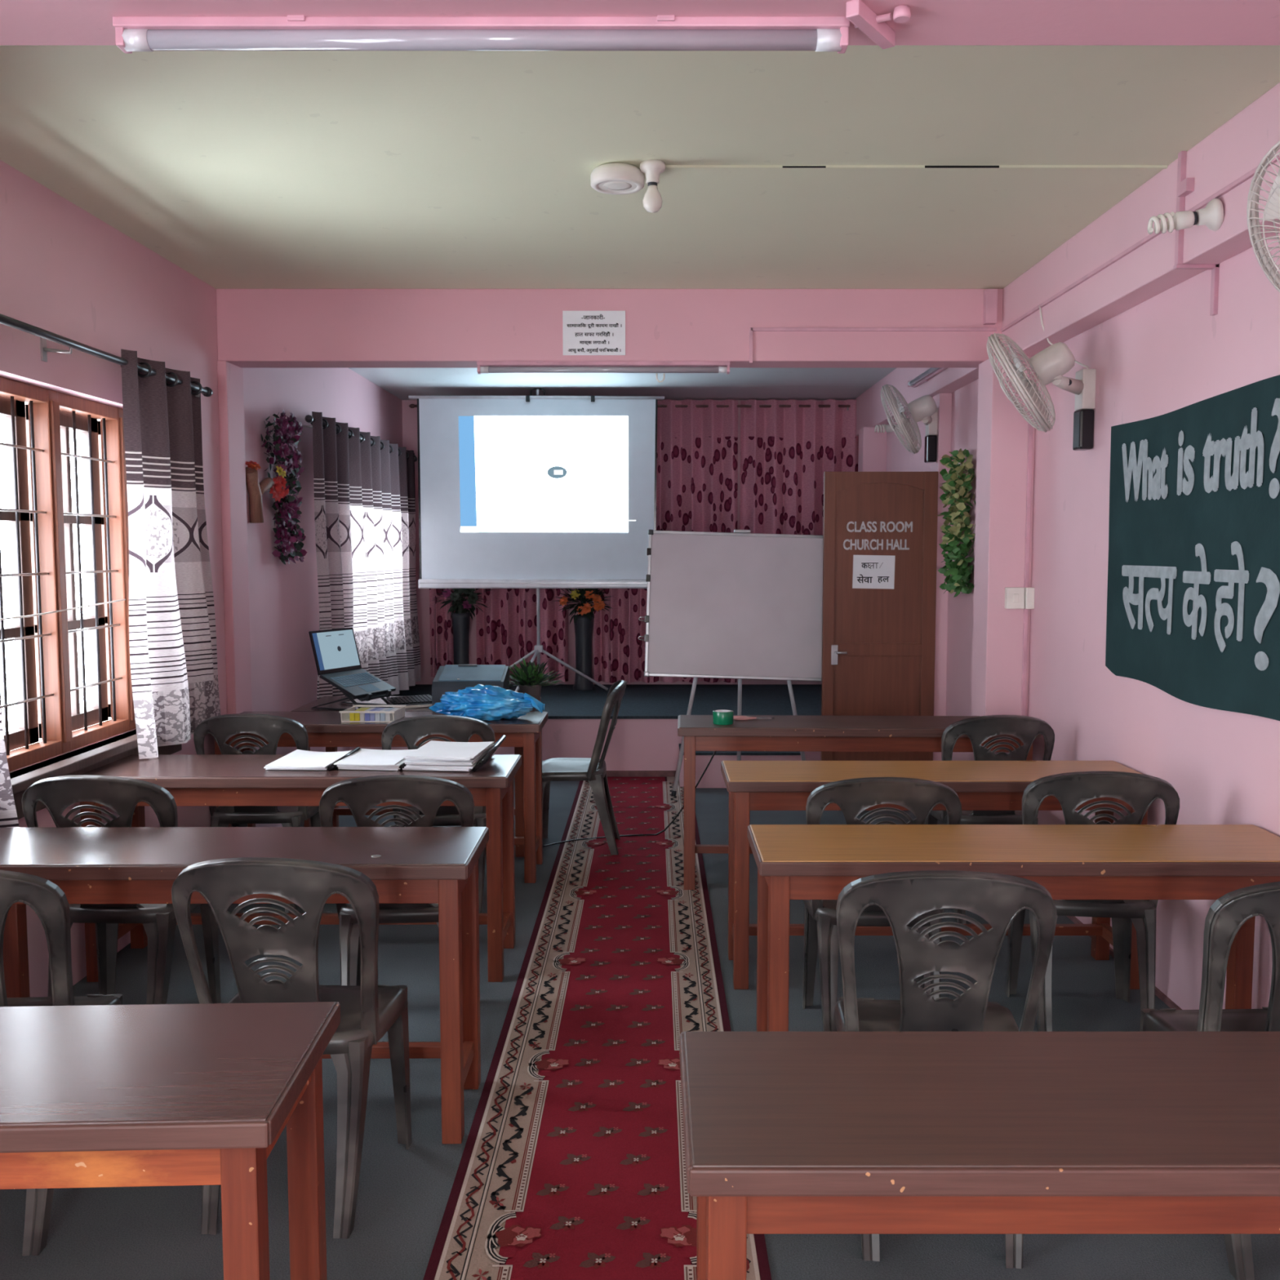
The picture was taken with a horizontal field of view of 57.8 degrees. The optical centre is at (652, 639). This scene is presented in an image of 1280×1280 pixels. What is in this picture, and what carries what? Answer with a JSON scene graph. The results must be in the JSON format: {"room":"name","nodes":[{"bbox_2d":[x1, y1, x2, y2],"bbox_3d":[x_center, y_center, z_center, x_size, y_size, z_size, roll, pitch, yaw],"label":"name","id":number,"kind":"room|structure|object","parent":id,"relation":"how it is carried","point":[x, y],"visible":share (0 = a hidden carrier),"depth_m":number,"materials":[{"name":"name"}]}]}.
{"room":"classroom","nodes":[
{"label":"classroom","id":0,"kind":"room"},
{"bbox_2d":[0,160,402,997],"bbox_3d":[-2.190,-0.063,2.879,0.220,2.800,13.750,0,4,0],"label":"wall","id":1,"kind":"structure","parent":0,"point":[66,272],"depth_m":5.06,"materials":[{"name":"pink paint"}]},
{"bbox_2d":[0,376,182,819],"bbox_3d":[-2.143,-0.164,4.049,0.245,1.440,1.900,0,4,0],"label":"window","id":2,"kind":"structure","parent":1,"relation":"in","point":[41,517],"depth_m":4.21,"materials":[{"name":"orange wood"}]},
{"bbox_2d":[0,395,121,755],"bbox_3d":[-2.173,-0.229,4.044,0.016,1.250,1.820,0,4,0],"label":"grille","id":3,"kind":"object","parent":2,"relation":"attached to","point":[51,744],"depth_m":4.19,"materials":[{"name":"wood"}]},
{"bbox_2d":[0,599,125,620],"bbox_3d":[-2.131,-0.095,3.995,0.007,0.036,1.380,0,4,0],"label":"cord","id":4,"kind":"object","parent":2,"relation":"attached to","point":[50,612],"visible":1,"depth_m":4.16,"materials":[{"name":"white plastic"}]},
{"bbox_2d":[0,313,213,397],"bbox_3d":[-2.022,-0.982,3.820,0.118,0.082,2.760,0,4,0],"label":"curtain rod","id":5,"kind":"object","parent":1,"relation":"attached to","point":[44,335],"visible":0.86,"depth_m":3.95,"materials":[{"name":"metal"}]},
{"bbox_2d":[0,707,19,827],"bbox_3d":[-1.990,-0.152,3.123,0.142,1.700,0.777,0,4,0],"label":"window curtain","id":6,"kind":"object","parent":5,"relation":"hanging from","point":[8,815],"visible":0.57,"depth_m":3.53,"materials":[{"name":"beige fabric"}]},
{"bbox_2d":[120,349,221,759],"bbox_3d":[-1.985,-0.358,4.851,0.132,1.558,0.959,0,4,-2],"label":"window curtain","id":7,"kind":"object","parent":5,"relation":"hanging from","point":[173,649],"visible":0.98,"depth_m":4.71,"materials":[{"name":"beige fabric"}]},
{"bbox_2d":[217,360,252,749],"bbox_3d":[-2.058,-0.115,5.743,0.045,2.460,0.230,0,4,0],"label":"trim","id":8,"kind":"structure","parent":1,"relation":"attached to","point":[230,376],"depth_m":5.66,"materials":[{"name":"pink paint"}]},
{"bbox_2d":[245,460,288,523],"bbox_3d":[-2.017,-0.768,6.067,0.104,0.315,0.494,0,4,6],"label":"wall decoration","id":9,"kind":"object","parent":1,"relation":"attached to","point":[255,490],"visible":1,"depth_m":5.96,"materials":[{"name":"brown wood"}]},
{"bbox_2d":[261,409,306,564],"bbox_3d":[-2.010,-0.832,6.350,0.138,0.842,0.495,0,4,0],"label":"flower garland","id":10,"kind":"object","parent":1,"relation":"attached to","point":[284,442],"visible":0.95,"depth_m":6.33,"materials":[{"name":"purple plant"}]},
{"bbox_2d":[302,414,417,462],"bbox_3d":[-2.002,-1.347,8.025,0.158,0.082,2.980,0,4,0],"label":"curtain rod","id":11,"kind":"object","parent":1,"relation":"attached to","point":[308,418],"visible":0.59,"depth_m":6.84,"materials":[{"name":"metal"}]},
{"bbox_2d":[311,411,421,699],"bbox_3d":[-1.944,-0.500,8.115,0.173,1.860,2.860,0,4,0],"label":"window curtain","id":12,"kind":"object","parent":11,"relation":"hanging from","point":[365,492],"visible":0.8,"depth_m":7.85,"materials":[{"name":"beige fabric"}]},
{"bbox_2d":[401,400,858,684],"bbox_3d":[-0.160,-0.604,9.833,4.280,2.800,0.200,0,4,0],"label":"wall","id":13,"kind":"structure","parent":0,"point":[410,437],"depth_m":9.77,"materials":[{"name":"pink paint"}]},
{"bbox_2d":[350,684,821,777],"bbox_3d":[-0.150,0.661,8.889,3.860,0.425,1.878,0,4,0],"label":"stage platform","id":14,"kind":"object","parent":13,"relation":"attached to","point":[645,741],"depth_m":8.17,"materials":[{"name":"pink paint"}]},
{"bbox_2d":[431,588,493,664],"bbox_3d":[-1.537,-0.077,9.426,0.501,0.963,0.383,0,4,0],"label":"vase","id":15,"kind":"object","parent":14,"relation":"on","point":[460,618],"visible":0.81,"depth_m":9.39,"materials":[{"name":"ceramic"}]},
{"bbox_2d":[408,387,664,692],"bbox_3d":[-0.888,-0.741,8.871,1.960,2.369,0.817,0,4,0],"label":"projection screen","id":16,"kind":"object","parent":14,"relation":"on","point":[537,492],"visible":0.88,"depth_m":8.94,"materials":[{"name":"white fabric"}]},
{"bbox_2d":[551,588,613,690],"bbox_3d":[-0.558,-0.060,9.424,0.503,0.930,0.379,0,4,0],"label":"vase","id":17,"kind":"object","parent":14,"relation":"on","point":[584,621],"visible":0.94,"depth_m":9.37,"materials":[{"name":"ceramic"}]},
{"bbox_2d":[408,404,850,410],"bbox_3d":[-0.110,-1.901,9.558,3.770,0.080,0.148,0,4,0],"label":"curtain rod","id":18,"kind":"object","parent":13,"relation":"attached to","point":[411,406],"visible":0.34,"depth_m":9.49,"materials":[{"name":"brown paint"}]},
{"bbox_2d":[429,588,455,676],"bbox_3d":[-1.742,-0.826,9.593,0.227,2.280,0.147,-2,5,-19],"label":"curtain","id":19,"kind":"object","parent":18,"relation":"hanging from","point":[442,650],"visible":0.23,"depth_m":9.64,"materials":[{"name":"pink fabric"}]},
{"bbox_2d":[475,588,568,682],"bbox_3d":[-1.081,-0.810,9.588,0.760,2.310,0.172,0,4,3],"label":"curtain","id":20,"kind":"object","parent":18,"relation":"hanging from","point":[506,631],"visible":0.22,"depth_m":9.64,"materials":[{"name":"pink fabric"}]},
{"bbox_2d":[594,399,737,683],"bbox_3d":[0.109,-0.811,9.593,1.186,2.330,0.181,0,4,0],"label":"curtain","id":21,"kind":"object","parent":18,"relation":"hanging from","point":[697,460],"visible":0.41,"depth_m":9.56,"materials":[{"name":"pink fabric"}]},
{"bbox_2d":[739,399,858,535],"bbox_3d":[1.205,-0.831,9.592,0.970,2.290,0.180,0,4,0],"label":"curtain","id":22,"kind":"object","parent":18,"relation":"hanging from","point":[786,452],"visible":0.47,"depth_m":9.54,"materials":[{"name":"pink fabric"}]},
{"bbox_2d":[0,45,1279,399],"bbox_3d":[-0.150,-1.534,2.764,4.460,0.150,14.150,0,4,0],"label":"ceiling","id":23,"kind":"structure","parent":0,"point":[237,169],"depth_m":3.69,"materials":[{"name":"beige paint"}]},
{"bbox_2d":[590,162,644,194],"bbox_3d":[-0.115,-1.510,3.794,0.176,0.056,0.176,0,4,0],"label":"ceiling lamp","id":24,"kind":"object","parent":23,"relation":"attached to","point":[611,178],"visible":0.99,"depth_m":3.74,"materials":[{"name":"white plastic"}]},
{"bbox_2d":[603,181,631,190],"bbox_3d":[-0.115,-1.486,3.796,0.128,0.003,0.128,0,4,0],"label":"diffuser","id":25,"kind":"object","parent":24,"relation":"attached to","point":[607,185],"depth_m":3.79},
{"bbox_2d":[640,159,665,213],"bbox_3d":[0.000,-1.457,3.738,0.084,0.154,0.084,0,4,0],"label":"bulb","id":26,"kind":"object","parent":23,"relation":"attached to","point":[652,201],"visible":1,"depth_m":3.72,"materials":[{"name":"white plastic"}]},
{"bbox_2d":[665,164,1167,168],"bbox_3d":[0.853,-1.531,3.753,1.625,0.009,0.014,0,4,0],"label":"conduit","id":27,"kind":"object","parent":23,"relation":"attached to","point":[667,166],"depth_m":3.75,"materials":[{"name":"beige paint"}]},
{"bbox_2d":[0,777,1279,1279],"bbox_3d":[-0.150,1.407,2.993,4.460,0.150,14.150,0,4,0],"label":"floor","id":28,"kind":"structure","parent":0,"point":[140,1233],"depth_m":2.94,"materials":[{"name":"grey stone"}]},
{"bbox_2d":[0,869,123,1256],"bbox_3d":[-1.544,0.909,2.732,0.470,0.883,0.494,0,4,-3],"label":"chair","id":29,"kind":"object","parent":28,"relation":"on","point":[50,903],"visible":0.45,"depth_m":2.58,"materials":[{"name":"black plastic"}]},
{"bbox_2d":[22,774,221,1004],"bbox_3d":[-1.701,0.830,3.749,0.470,0.883,0.494,0,4,2],"label":"chair","id":30,"kind":"object","parent":28,"relation":"on","point":[122,795],"visible":0.44,"depth_m":3.61,"materials":[{"name":"black plastic"}]},
{"bbox_2d":[0,1001,340,1279],"bbox_3d":[-1.292,1.041,1.856,1.489,0.757,0.444,0,4,-2],"label":"desk","id":31,"kind":"object","parent":28,"relation":"on","point":[203,1094],"visible":1,"depth_m":1.75,"materials":[{"name":"brown laminate"}]},
{"bbox_2d":[0,826,488,1143],"bbox_3d":[-1.186,0.936,3.200,1.422,0.757,0.419,0,4,0],"label":"desk","id":32,"kind":"object","parent":28,"relation":"on","point":[439,865],"visible":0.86,"depth_m":3.08,"materials":[{"name":"brown laminate"}]},
{"bbox_2d":[193,713,321,913],"bbox_3d":[-1.699,0.728,5.065,0.470,0.883,0.494,0,4,-2],"label":"chair","id":33,"kind":"object","parent":28,"relation":"on","point":[221,727],"visible":0.56,"depth_m":4.86,"materials":[{"name":"black plastic"}]},
{"bbox_2d":[171,857,411,1239],"bbox_3d":[-0.851,0.903,2.812,0.470,0.883,0.494,0,4,3],"label":"chair","id":34,"kind":"object","parent":28,"relation":"on","point":[370,1010],"visible":0.81,"depth_m":2.64,"materials":[{"name":"black plastic"}]},
{"bbox_2d":[80,754,521,982],"bbox_3d":[-1.296,0.846,4.369,1.562,0.757,0.464,0,4,0],"label":"desk","id":35,"kind":"object","parent":28,"relation":"on","point":[192,780],"visible":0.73,"depth_m":4.18,"materials":[{"name":"brown laminate"}]},
{"bbox_2d":[263,746,359,770],"bbox_3d":[-1.279,0.445,4.375,0.271,0.042,0.333,0,4,4],"label":"book","id":36,"kind":"object","parent":35,"relation":"on","point":[298,759],"visible":0.97,"depth_m":4.32,"materials":[{"name":"white paper"}]},
{"bbox_2d":[333,748,416,770],"bbox_3d":[-1.017,0.442,4.379,0.268,0.047,0.334,0,4,4],"label":"book","id":37,"kind":"object","parent":35,"relation":"on","point":[364,758],"visible":0.85,"depth_m":4.29,"materials":[{"name":"white paper"}]},
{"bbox_2d":[402,734,506,771],"bbox_3d":[-0.742,0.422,4.371,0.321,0.088,0.355,0,4,6],"label":"pile","id":38,"kind":"object","parent":35,"relation":"on","point":[434,755],"visible":1,"depth_m":4.24,"materials":[{"name":"white paper"}]},
{"bbox_2d":[214,711,547,883],"bbox_3d":[-1.294,0.750,5.600,1.546,0.757,0.434,0,4,0],"label":"desk","id":39,"kind":"object","parent":28,"relation":"on","point":[324,729],"visible":0.49,"depth_m":5.40,"materials":[{"name":"brown laminate"}]},
{"bbox_2d":[338,704,406,722],"bbox_3d":[-1.330,0.350,5.524,0.260,0.052,0.224,0,4,2],"label":"box","id":40,"kind":"object","parent":39,"relation":"on","point":[362,714],"visible":1,"depth_m":5.43,"materials":[{"name":"cardboard"}]},
{"bbox_2d":[428,684,544,720],"bbox_3d":[-0.794,0.294,5.537,0.548,0.160,0.295,0,4,0],"label":"plastic bag","id":41,"kind":"object","parent":39,"relation":"on","point":[480,702],"visible":0.96,"depth_m":5.46,"materials":[{"name":"plastic"}]},
{"bbox_2d":[319,774,474,986],"bbox_3d":[-0.798,0.830,3.749,0.470,0.883,0.494,0,4,-4],"label":"chair","id":42,"kind":"object","parent":28,"relation":"on","point":[427,794],"visible":0.35,"depth_m":3.53,"materials":[{"name":"black plastic"}]},
{"bbox_2d":[290,696,541,857],"bbox_3d":[-1.222,0.709,6.154,1.209,0.752,0.614,0,4,0],"label":"side table","id":43,"kind":"object","parent":28,"relation":"on","point":[519,802],"visible":0.19,"depth_m":5.91,"materials":[{"name":"brown laminate"}]},
{"bbox_2d":[311,688,391,711],"bbox_3d":[-1.537,0.268,5.940,0.353,0.166,0.240,2,5,24],"label":"laptop stand","id":44,"kind":"object","parent":43,"relation":"on","point":[370,696],"visible":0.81,"depth_m":5.87,"materials":[{"name":"grey plastic"}]},
{"bbox_2d":[308,627,395,697],"bbox_3d":[-1.530,0.111,5.925,0.280,0.324,0.336,2,5,24],"label":"laptop","id":45,"kind":"object","parent":44,"relation":"on","point":[335,652],"visible":1,"depth_m":5.93,"materials":[{"name":"grey plastic"}]},
{"bbox_2d":[356,689,391,701],"bbox_3d":[-1.488,0.241,5.917,0.246,0.110,0.240,2,5,24],"label":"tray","id":46,"kind":"object","parent":44,"relation":"on","point":[370,696],"depth_m":5.88,"materials":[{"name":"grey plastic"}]},
{"bbox_2d":[384,694,431,708],"bbox_3d":[-1.247,0.319,6.007,0.250,0.045,0.162,-3,5,-30],"label":"keyboard","id":47,"kind":"object","parent":43,"relation":"on","point":[424,700],"visible":0.88,"depth_m":5.97,"materials":[{"name":"grey plastic"}]},
{"bbox_2d":[431,664,509,706],"bbox_3d":[-0.948,0.238,6.067,0.365,0.202,0.260,0,4,0],"label":"printer","id":48,"kind":"object","parent":43,"relation":"on","point":[448,677],"visible":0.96,"depth_m":6.00,"materials":[{"name":"grey plastic"}]},
{"bbox_2d":[507,657,564,700],"bbox_3d":[-0.653,0.209,6.201,0.336,0.239,0.362,3,6,38],"label":"potted plant","id":49,"kind":"object","parent":43,"relation":"on","point":[530,682],"visible":0.97,"depth_m":6.16,"materials":[{"name":"green plant"}]},
{"bbox_2d":[381,715,495,913],"bbox_3d":[-0.904,0.731,5.026,0.470,0.883,0.494,0,4,-3],"label":"chair","id":50,"kind":"object","parent":28,"relation":"on","point":[459,728],"visible":0.33,"depth_m":4.80,"materials":[{"name":"black plastic"}]},
{"bbox_2d":[542,680,626,854],"bbox_3d":[-0.379,0.651,6.059,0.494,0.883,0.470,0,4,0],"label":"chair","id":51,"kind":"object","parent":28,"relation":"on","point":[593,770],"visible":0.96,"depth_m":5.91,"materials":[{"name":"black plastic"}]},
{"bbox_2d":[422,776,771,1279],"bbox_3d":[-0.118,1.236,4.137,0.744,0.014,7.663,0,4,0],"label":"carpet runner","id":52,"kind":"object","parent":28,"relation":"on","point":[572,1165],"visible":0.8,"depth_m":3.41,"materials":[{"name":"carpet"}]},
{"bbox_2d":[542,751,716,847],"bbox_3d":[-0.098,0.778,6.280,1.159,0.588,0.085,-2,5,-22],"label":"cable","id":53,"kind":"object","parent":28,"relation":"on","point":[714,753],"visible":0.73,"depth_m":6.32,"materials":[{"name":"black plastic"}]},
{"bbox_2d":[638,529,822,796],"bbox_3d":[0.546,0.149,7.355,1.275,1.690,0.327,0,4,0],"label":"whiteboard","id":54,"kind":"object","parent":28,"relation":"on","point":[740,605],"visible":0.8,"depth_m":7.22,"materials":[{"name":"metal"}]},
{"bbox_2d":[679,743,801,787],"bbox_3d":[0.580,0.842,7.779,0.800,0.235,0.360,0,4,0],"label":"trim","id":55,"kind":"structure","parent":28,"relation":"on","point":[713,777],"depth_m":7.61,"materials":[{"name":"pink paint"}]},
{"bbox_2d":[677,715,1040,889],"bbox_3d":[0.931,0.760,5.435,1.627,0.762,0.414,0,4,1],"label":"desk","id":56,"kind":"object","parent":28,"relation":"on","point":[807,733],"visible":0.49,"depth_m":5.25,"materials":[{"name":"brown laminate"}]},
{"bbox_2d":[712,709,733,724],"bbox_3d":[0.325,0.355,5.344,0.096,0.059,0.096,0,4,0],"label":"tape roll","id":57,"kind":"object","parent":56,"relation":"on","point":[720,717],"visible":1,"depth_m":5.30,"materials":[{"name":"green plastic"}]},
{"bbox_2d":[733,715,773,719],"bbox_3d":[0.477,0.367,5.465,0.196,0.010,0.094,0,4,0],"label":"scissors","id":58,"kind":"object","parent":56,"relation":"on","point":[735,717],"visible":0.94,"depth_m":5.46,"materials":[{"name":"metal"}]},
{"bbox_2d":[802,777,961,1031],"bbox_3d":[0.711,0.833,3.720,0.470,0.883,0.494,0,4,2],"label":"chair","id":59,"kind":"object","parent":28,"relation":"on","point":[853,797],"visible":0.39,"depth_m":3.54,"materials":[{"name":"black plastic"}]},
{"bbox_2d":[720,760,1147,989],"bbox_3d":[1.016,0.853,4.269,1.509,0.757,0.404,0,4,0],"label":"desk","id":60,"kind":"object","parent":28,"relation":"on","point":[751,785],"visible":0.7,"depth_m":4.13,"materials":[{"name":"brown wood"}]},
{"bbox_2d":[834,870,1057,1268],"bbox_3d":[0.653,0.911,2.708,0.470,0.883,0.494,0,4,5],"label":"chair","id":61,"kind":"object","parent":28,"relation":"on","point":[904,896],"visible":0.69,"depth_m":2.51,"materials":[{"name":"black plastic"}]},
{"bbox_2d":[679,1031,1279,1279],"bbox_3d":[0.856,1.048,1.759,1.622,0.757,0.439,0,4,0],"label":"desk","id":62,"kind":"object","parent":28,"relation":"on","point":[786,1132],"visible":1,"depth_m":1.61,"materials":[{"name":"brown laminate"}]},
{"bbox_2d":[924,715,1054,924],"bbox_3d":[1.441,0.731,5.026,0.470,0.883,0.494,0,4,-2],"label":"chair","id":63,"kind":"object","parent":28,"relation":"on","point":[979,730],"visible":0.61,"depth_m":4.80,"materials":[{"name":"black plastic"}]},
{"bbox_2d":[747,824,1279,1031],"bbox_3d":[1.024,0.934,3.232,1.492,0.757,0.414,0,4,0],"label":"desk","id":64,"kind":"object","parent":28,"relation":"on","point":[793,861],"visible":0.7,"depth_m":3.07,"materials":[{"name":"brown wood"}]},
{"bbox_2d":[1005,771,1179,1031],"bbox_3d":[1.422,0.826,3.809,0.470,0.883,0.494,1,4,7],"label":"chair","id":65,"kind":"object","parent":28,"relation":"on","point":[1071,789],"visible":0.46,"depth_m":3.66,"materials":[{"name":"black plastic"}]},
{"bbox_2d":[1139,881,1279,1279],"bbox_3d":[1.416,0.916,2.653,0.470,0.883,0.494,0,4,-2],"label":"chair","id":66,"kind":"object","parent":28,"relation":"on","point":[1228,913],"visible":0.48,"depth_m":2.49,"materials":[{"name":"black plastic"}]},
{"bbox_2d":[886,232,1279,1009],"bbox_3d":[1.880,-0.063,2.879,0.200,2.800,13.750,0,4,0],"label":"wall","id":67,"kind":"structure","parent":0,"point":[1165,353],"depth_m":4.26,"materials":[{"name":"pink paint"}]},
{"bbox_2d":[112,15,849,53],"bbox_3d":[-0.290,-1.036,1.986,1.250,0.052,0.054,0,4,0],"label":"tube light","id":68,"kind":"object","parent":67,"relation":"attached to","point":[289,33],"visible":1,"depth_m":1.97,"materials":[{"name":"pink paint"}]},
{"bbox_2d":[476,360,730,373],"bbox_3d":[-0.235,-1.312,5.574,1.214,0.065,0.055,0,4,0],"label":"tube light","id":69,"kind":"object","parent":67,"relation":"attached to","point":[539,366],"visible":1,"depth_m":5.56,"materials":[{"name":"pink paint"}]},
{"bbox_2d":[215,288,1003,368],"bbox_3d":[-0.150,-1.511,5.635,3.860,0.340,0.210,0,4,0],"label":"ceiling beam","id":70,"kind":"structure","parent":67,"relation":"attached to","point":[257,328],"depth_m":5.53,"materials":[{"name":"pink paint"}]},
{"bbox_2d":[562,311,625,355],"bbox_3d":[-0.279,-1.464,5.529,0.298,0.208,0.008,0,4,0],"label":"paper notice","id":71,"kind":"object","parent":70,"relation":"attached to","point":[584,332],"visible":1,"depth_m":5.53,"materials":[{"name":"paper"}]},
{"bbox_2d":[982,288,997,324],"bbox_3d":[1.603,-1.581,5.502,0.055,0.160,0.045,0,4,0],"label":"junction box","id":72,"kind":"object","parent":70,"relation":"attached to","point":[990,295],"visible":1,"depth_m":5.48,"materials":[{"name":"pink paint"}]},
{"bbox_2d":[0,0,1279,45],"bbox_3d":[-0.150,-1.222,1.919,3.860,0.340,0.295,0,4,0],"label":"ceiling beam","id":73,"kind":"structure","parent":67,"relation":"attached to","point":[22,22],"depth_m":1.95,"materials":[{"name":"pink paint"}]},
{"bbox_2d":[857,426,886,471],"bbox_3d":[1.690,-0.593,8.981,0.180,2.070,0.200,0,4,0],"label":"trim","id":74,"kind":"structure","parent":67,"relation":"attached to","point":[872,444],"depth_m":8.82,"materials":[{"name":"pink paint"}]},
{"bbox_2d":[845,0,911,48],"bbox_3d":[0.374,-1.042,1.965,0.111,0.026,0.135,0,4,0],"label":"conduit elbow","id":75,"kind":"object","parent":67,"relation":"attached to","point":[873,25],"visible":1,"depth_m":1.94,"materials":[{"name":"pink paint"}]},
{"bbox_2d":[820,471,938,760],"bbox_3d":[1.362,0.002,6.970,0.676,2.015,0.072,0,4,0],"label":"door","id":76,"kind":"structure","parent":67,"relation":"in","point":[880,533],"depth_m":6.96,"materials":[{"name":"brown wood"}]},
{"bbox_2d":[874,423,905,435],"bbox_3d":[1.675,-1.500,8.208,0.211,0.097,0.097,0,4,0],"label":"bulb","id":77,"kind":"object","parent":67,"relation":"attached to","point":[887,428],"visible":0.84,"depth_m":8.19,"materials":[{"name":"white glass"}]},
{"bbox_2d":[880,384,937,462],"bbox_3d":[1.515,-1.278,6.802,0.380,0.444,0.429,0,4,0],"label":"wall fan","id":78,"kind":"object","parent":67,"relation":"attached to","point":[924,408],"visible":1,"depth_m":6.73,"materials":[{"name":"beige plastic"}]},
{"bbox_2d":[880,386,912,453],"bbox_3d":[1.444,-1.294,6.804,0.208,0.394,0.432,1,5,17],"label":"grille","id":79,"kind":"object","parent":78,"relation":"attached to","point":[900,417],"depth_m":6.69,"materials":[{"name":"beige plastic"}]},
{"bbox_2d":[886,384,921,450],"bbox_3d":[1.468,-1.298,6.795,0.213,0.396,0.432,2,5,20],"label":"grille","id":80,"kind":"object","parent":78,"relation":"attached to","point":[914,407],"depth_m":6.71,"materials":[{"name":"beige plastic"}]},
{"bbox_2d":[854,368,978,435],"bbox_3d":[1.722,-1.686,7.688,0.115,0.310,3.910,0,4,0],"label":"trim","id":81,"kind":"structure","parent":67,"relation":"attached to","point":[870,412],"depth_m":7.68,"materials":[{"name":"pink paint"}]},
{"bbox_2d":[907,368,946,387],"bbox_3d":[1.631,-1.564,6.699,0.055,0.054,1.200,0,4,0],"label":"tube light","id":82,"kind":"object","parent":67,"relation":"attached to","point":[928,374],"visible":0.45,"depth_m":6.93,"materials":[{"name":"pink paint"}]},
{"bbox_2d":[931,392,951,760],"bbox_3d":[1.742,-0.234,7.073,0.075,2.490,0.180,0,4,0],"label":"trim","id":83,"kind":"structure","parent":67,"relation":"attached to","point":[943,401],"depth_m":6.97,"materials":[{"name":"pink paint"}]},
{"bbox_2d":[936,448,975,597],"bbox_3d":[1.706,-0.657,6.546,0.147,0.830,0.475,0,4,0],"label":"leaf garland","id":84,"kind":"object","parent":67,"relation":"attached to","point":[957,486],"visible":1,"depth_m":6.46},
{"bbox_2d":[970,355,1036,760],"bbox_3d":[1.677,-0.100,5.579,0.205,2.455,0.240,0,4,0],"label":"pillar","id":85,"kind":"structure","parent":67,"relation":"attached to","point":[1002,430],"depth_m":5.45,"materials":[{"name":"pink paint"}]},
{"bbox_2d":[749,151,1279,363],"bbox_3d":[1.121,-1.290,3.826,1.318,0.500,3.430,0,4,0],"label":"conduit","id":86,"kind":"object","parent":67,"relation":"attached to","point":[1185,186],"depth_m":3.66,"materials":[{"name":"pink paint"}]},
{"bbox_2d":[1004,586,1034,608],"bbox_3d":[1.718,-0.196,5.426,0.125,0.100,0.050,0,4,0],"label":"switch box","id":87,"kind":"object","parent":67,"relation":"attached to","point":[1015,597],"visible":1,"depth_m":5.41,"materials":[{"name":"white plastic"}]},
{"bbox_2d":[1004,586,1024,608],"bbox_3d":[1.696,-0.197,5.434,0.083,0.100,0.035,0,4,0],"label":"switch plate","id":88,"kind":"object","parent":87,"relation":"attached to","point":[1014,596],"depth_m":5.42,"materials":[{"name":"white plastic"}]},
{"bbox_2d":[1021,356,1034,715],"bbox_3d":[1.754,-0.088,5.452,0.018,2.450,0.016,0,4,0],"label":"conduit","id":89,"kind":"object","parent":67,"relation":"attached to","point":[1029,426],"visible":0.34,"depth_m":5.42,"materials":[{"name":"pink paint"}]},
{"bbox_2d":[986,333,1096,450],"bbox_3d":[1.538,-0.984,4.557,0.483,0.447,0.418,0,4,0],"label":"wall fan","id":90,"kind":"object","parent":67,"relation":"attached to","point":[1049,365],"visible":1,"depth_m":4.49,"materials":[{"name":"beige plastic"}]},
{"bbox_2d":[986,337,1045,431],"bbox_3d":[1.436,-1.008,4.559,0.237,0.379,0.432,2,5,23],"label":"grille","id":91,"kind":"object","parent":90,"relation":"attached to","point":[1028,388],"depth_m":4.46,"materials":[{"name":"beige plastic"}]},
{"bbox_2d":[993,333,1055,428],"bbox_3d":[1.456,-1.014,4.550,0.241,0.380,0.432,2,5,26],"label":"grille","id":92,"kind":"object","parent":90,"relation":"attached to","point":[1042,363],"depth_m":4.46,"materials":[{"name":"beige plastic"}]},
{"bbox_2d":[1066,915,1182,1009],"bbox_3d":[1.774,1.489,0.843,0.012,0.020,9.450,0,4,0],"label":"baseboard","id":93,"kind":"structure","parent":67,"relation":"attached to","point":[1158,993],"depth_m":4.04,"materials":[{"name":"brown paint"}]},
{"bbox_2d":[1001,82,1279,355],"bbox_3d":[1.722,-1.366,3.798,0.115,0.345,3.475,0,4,0],"label":"wall beam","id":94,"kind":"structure","parent":67,"relation":"attached to","point":[1238,146],"depth_m":3.93,"materials":[{"name":"pink paint"}]},
{"bbox_2d":[1147,198,1223,234],"bbox_3d":[1.570,-1.250,3.415,0.205,0.095,0.092,0,4,0],"label":"bulb","id":95,"kind":"object","parent":67,"relation":"attached to","point":[1211,216],"visible":1,"depth_m":3.41,"materials":[{"name":"glass"}]},
{"bbox_2d":[1105,374,1279,720],"bbox_3d":[1.767,-0.261,3.450,0.026,0.999,2.080,0,4,0],"label":"cloth banner","id":96,"kind":"object","parent":67,"relation":"attached to","point":[1193,589],"visible":1,"depth_m":3.73,"materials":[{"name":"green fabric"}]},
{"bbox_2d":[1246,140,1279,292],"bbox_3d":[1.576,-0.861,2.561,0.408,0.510,0.434,0,4,0],"label":"wall fan","id":97,"kind":"object","parent":67,"relation":"attached to","point":[1272,208],"visible":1,"depth_m":2.69,"materials":[{"name":"beige plastic"}]},
{"bbox_2d":[1256,155,1279,275],"bbox_3d":[1.512,-0.919,2.557,0.241,0.391,0.422,0,4,0],"label":"grille","id":98,"kind":"object","parent":97,"relation":"attached to","point":[1272,208],"depth_m":2.68,"materials":[{"name":"beige plastic"}]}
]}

